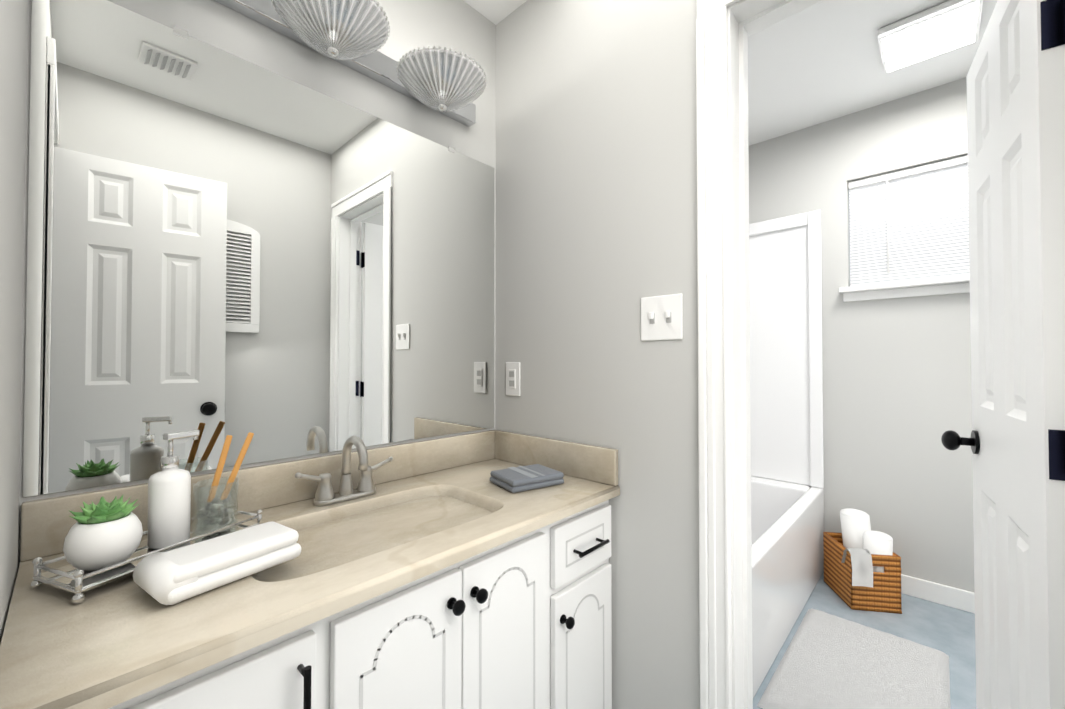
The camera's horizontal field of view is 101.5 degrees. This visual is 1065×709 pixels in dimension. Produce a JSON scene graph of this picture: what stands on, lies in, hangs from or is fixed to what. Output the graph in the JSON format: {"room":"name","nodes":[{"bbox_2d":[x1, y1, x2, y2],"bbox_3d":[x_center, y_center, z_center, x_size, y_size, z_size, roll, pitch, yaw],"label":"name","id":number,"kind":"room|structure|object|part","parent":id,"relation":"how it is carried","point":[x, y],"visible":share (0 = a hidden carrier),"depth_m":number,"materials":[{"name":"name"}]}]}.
{"room":"bathroom","nodes":[
{"label":"bathroom","id":0,"kind":"room"},
{"bbox_2d":[0,0,28,644],"bbox_3d":[-0.398,-0.135,0.217,1.470,2.620,0.120,-1,-1,43],"label":"wall","id":1,"kind":"structure","parent":0,"point":[13,53],"depth_m":0.61,"materials":[{"name":"grey paint"}]},
{"bbox_2d":[18,0,495,568],"bbox_3d":[-0.309,-0.116,1.473,0.120,2.620,4.315,-1,-1,43],"label":"wall","id":2,"kind":"structure","parent":0,"point":[462,26],"depth_m":1.23,"materials":[{"name":"grey paint"}]},
{"bbox_2d":[23,0,493,496],"bbox_3d":[-0.512,-0.215,1.163,0.008,0.939,1.094,-1,-1,43],"label":"mirror","id":3,"kind":"object","parent":2,"relation":"attached to","point":[221,245],"visible":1,"depth_m":0.97,"materials":[{"name":"clear glass"}]},
{"bbox_2d":[213,0,486,126],"bbox_3d":[-0.452,-0.778,1.052,0.259,0.141,0.960,-1,-1,43],"label":"sconce","id":4,"kind":"object","parent":2,"relation":"attached to","point":[354,36],"visible":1,"depth_m":1.08,"materials":[{"name":"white glass"}]},
{"bbox_3d":[-0.472,-0.757,1.029,0.250,0.081,0.250,-1,-1,43],"label":"lamp shade","id":5,"kind":"part","parent":4,"relation":"part of","materials":[{"name":"clear glass"}]},
{"bbox_3d":[-0.260,-0.754,1.255,0.250,0.081,0.250,-1,-1,43],"label":"lamp shade","id":6,"kind":"part","parent":4,"relation":"part of","materials":[{"name":"clear glass"}]},
{"bbox_2d":[463,0,526,24],"bbox_3d":[-0.401,-1.265,0.231,1.470,0.080,2.350,-1,-1,43],"label":"ceiling","id":7,"kind":"structure","parent":0,"point":[495,12],"depth_m":1.51,"materials":[{"name":"white paint"}]},
{"bbox_2d":[495,0,699,708],"bbox_3d":[0.637,-0.124,0.933,2.000,2.620,0.120,-1,-1,43],"label":"wall","id":8,"kind":"structure","parent":0,"point":[596,177],"depth_m":1.22,"materials":[{"name":"grey paint"}]},
{"bbox_2d":[506,362,519,395],"bbox_3d":[-0.069,0.084,1.502,0.070,0.116,0.009,-1,-1,43],"label":"electrical outlet plate","id":9,"kind":"object","parent":8,"relation":"attached to","point":[512,378],"visible":1,"depth_m":1.50,"materials":[{"name":"white plastic"}]},
{"bbox_2d":[641,293,682,340],"bbox_3d":[0.330,-0.095,1.126,0.116,0.116,0.016,-1,-1,43],"label":"switch plate","id":10,"kind":"object","parent":8,"relation":"attached to","point":[662,317],"visible":1,"depth_m":1.12,"materials":[{"name":"white plastic"}]},
{"bbox_2d":[696,0,823,708],"bbox_3d":[0.697,0.143,0.872,0.675,2.085,0.157,-1,-1,43],"label":"door frame","id":11,"kind":"structure","parent":8,"relation":"attached to","point":[715,610],"depth_m":1.03,"materials":[{"name":"white wood"}]},
{"bbox_2d":[941,0,1064,708],"bbox_3d":[1.074,0.185,1.012,0.180,1.980,0.584,-1,-1,43],"label":"door","id":12,"kind":"structure","parent":8,"relation":"in","point":[1015,79],"depth_m":0.90,"materials":[{"name":"painted wood"},{"name":"black metal"}]},
{"bbox_2d":[748,77,974,592],"bbox_3d":[1.898,-0.103,2.279,2.000,2.620,0.120,-1,-1,43],"label":"wall","id":13,"kind":"structure","parent":0,"point":[897,402],"depth_m":2.25,"materials":[{"name":"grey paint"}]},
{"bbox_2d":[839,275,969,301],"bbox_3d":[1.998,-0.329,2.089,0.860,0.075,0.085,-1,-1,43],"label":"window sill","id":14,"kind":"structure","parent":13,"relation":"attached to","point":[942,286],"depth_m":2.18,"materials":[{"name":"white wood"}]},
{"bbox_2d":[848,155,969,286],"bbox_3d":[2.032,-0.659,2.131,0.782,0.587,0.046,-1,-1,43],"label":"window blind","id":15,"kind":"object","parent":13,"relation":"attached to","point":[910,224],"visible":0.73,"depth_m":2.22,"materials":[{"name":"white plastic"}]},
{"bbox_2d":[901,574,974,613],"bbox_3d":[2.093,1.155,1.983,1.262,0.095,0.017,-1,-1,43],"label":"baseboard","id":16,"kind":"structure","parent":13,"relation":"attached to","point":[953,597],"depth_m":2.09,"materials":[{"name":"white wood"}]},
{"bbox_2d":[753,572,975,708],"bbox_3d":[0.423,1.212,0.684,2.240,0.060,4.435,-1,-1,43],"label":"floor","id":17,"kind":"structure","parent":0,"point":[949,631],"depth_m":1.92,"materials":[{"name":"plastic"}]},
{"bbox_2d":[0,430,619,708],"bbox_3d":[-0.318,0.692,0.972,0.532,0.989,1.104,-1,-1,43],"label":"bathroom vanity","id":18,"kind":"object","parent":17,"relation":"on","point":[442,573],"visible":0.98,"depth_m":0.81,"materials":[{"name":"painted wood"},{"name":"marble"},{"name":"black metal"}]},
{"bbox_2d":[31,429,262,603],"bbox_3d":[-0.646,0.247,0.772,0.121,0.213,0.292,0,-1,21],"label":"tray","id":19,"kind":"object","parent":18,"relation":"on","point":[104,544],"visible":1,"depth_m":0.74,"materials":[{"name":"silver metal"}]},
{"bbox_2d":[133,521,300,604],"bbox_3d":[-0.498,0.329,0.705,0.100,0.050,0.204,-1,-1,33],"label":"folded towel","id":20,"kind":"object","parent":18,"relation":"on","point":[174,576],"visible":1,"depth_m":0.67,"materials":[{"name":"white fabric"}]},
{"bbox_2d":[295,436,392,505],"bbox_3d":[-0.440,0.280,1.068,0.128,0.162,0.246,-1,-1,43],"label":"faucet","id":21,"kind":"object","parent":18,"relation":"on","point":[366,493],"depth_m":1.08,"materials":[{"name":"silver metal"}]},
{"bbox_2d":[489,464,563,492],"bbox_3d":[-0.017,0.346,1.230,0.170,0.033,0.136,1,-1,-33],"label":"folded cloth","id":22,"kind":"object","parent":18,"relation":"on","point":[521,478],"visible":1,"depth_m":1.19,"materials":[{"name":"grey fabric"}]},
{"bbox_2d":[749,210,823,697],"bbox_3d":[0.792,0.193,2.047,0.691,2.020,1.719,-1,-1,43],"label":"bathtub","id":23,"kind":"object","parent":17,"relation":"on","point":[786,398],"visible":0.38,"depth_m":2.49,"materials":[{"name":"white plastic"}]},
{"bbox_2d":[757,609,950,708],"bbox_3d":[1.209,1.185,1.603,0.480,0.022,0.790,-1,-1,43],"label":"bath mat","id":24,"kind":"object","parent":17,"relation":"on","point":[828,661],"visible":1,"depth_m":1.61,"materials":[{"name":"white fabric"}]},
{"bbox_2d":[823,508,901,613],"bbox_3d":[1.623,1.001,2.154,0.225,0.407,0.308,0,-1,10],"label":"basket","id":25,"kind":"object","parent":17,"relation":"on","point":[862,566],"visible":1,"depth_m":2.05,"materials":[{"name":"wicker"}]},
{"bbox_2d":[748,0,997,145],"bbox_3d":[1.268,-1.363,1.625,2.000,0.080,1.725,-1,-1,43],"label":"ceiling","id":26,"kind":"structure","parent":0,"point":[819,63],"depth_m":2.00,"materials":[{"name":"white paint"}]},
{"bbox_2d":[878,0,982,72],"bbox_3d":[1.608,-1.297,1.768,0.300,0.046,0.300,-1,-1,43],"label":"light","id":27,"kind":"object","parent":26,"relation":"attached to","point":[946,26],"visible":1,"depth_m":1.73,"materials":[{"name":"white plastic"}]}
]}

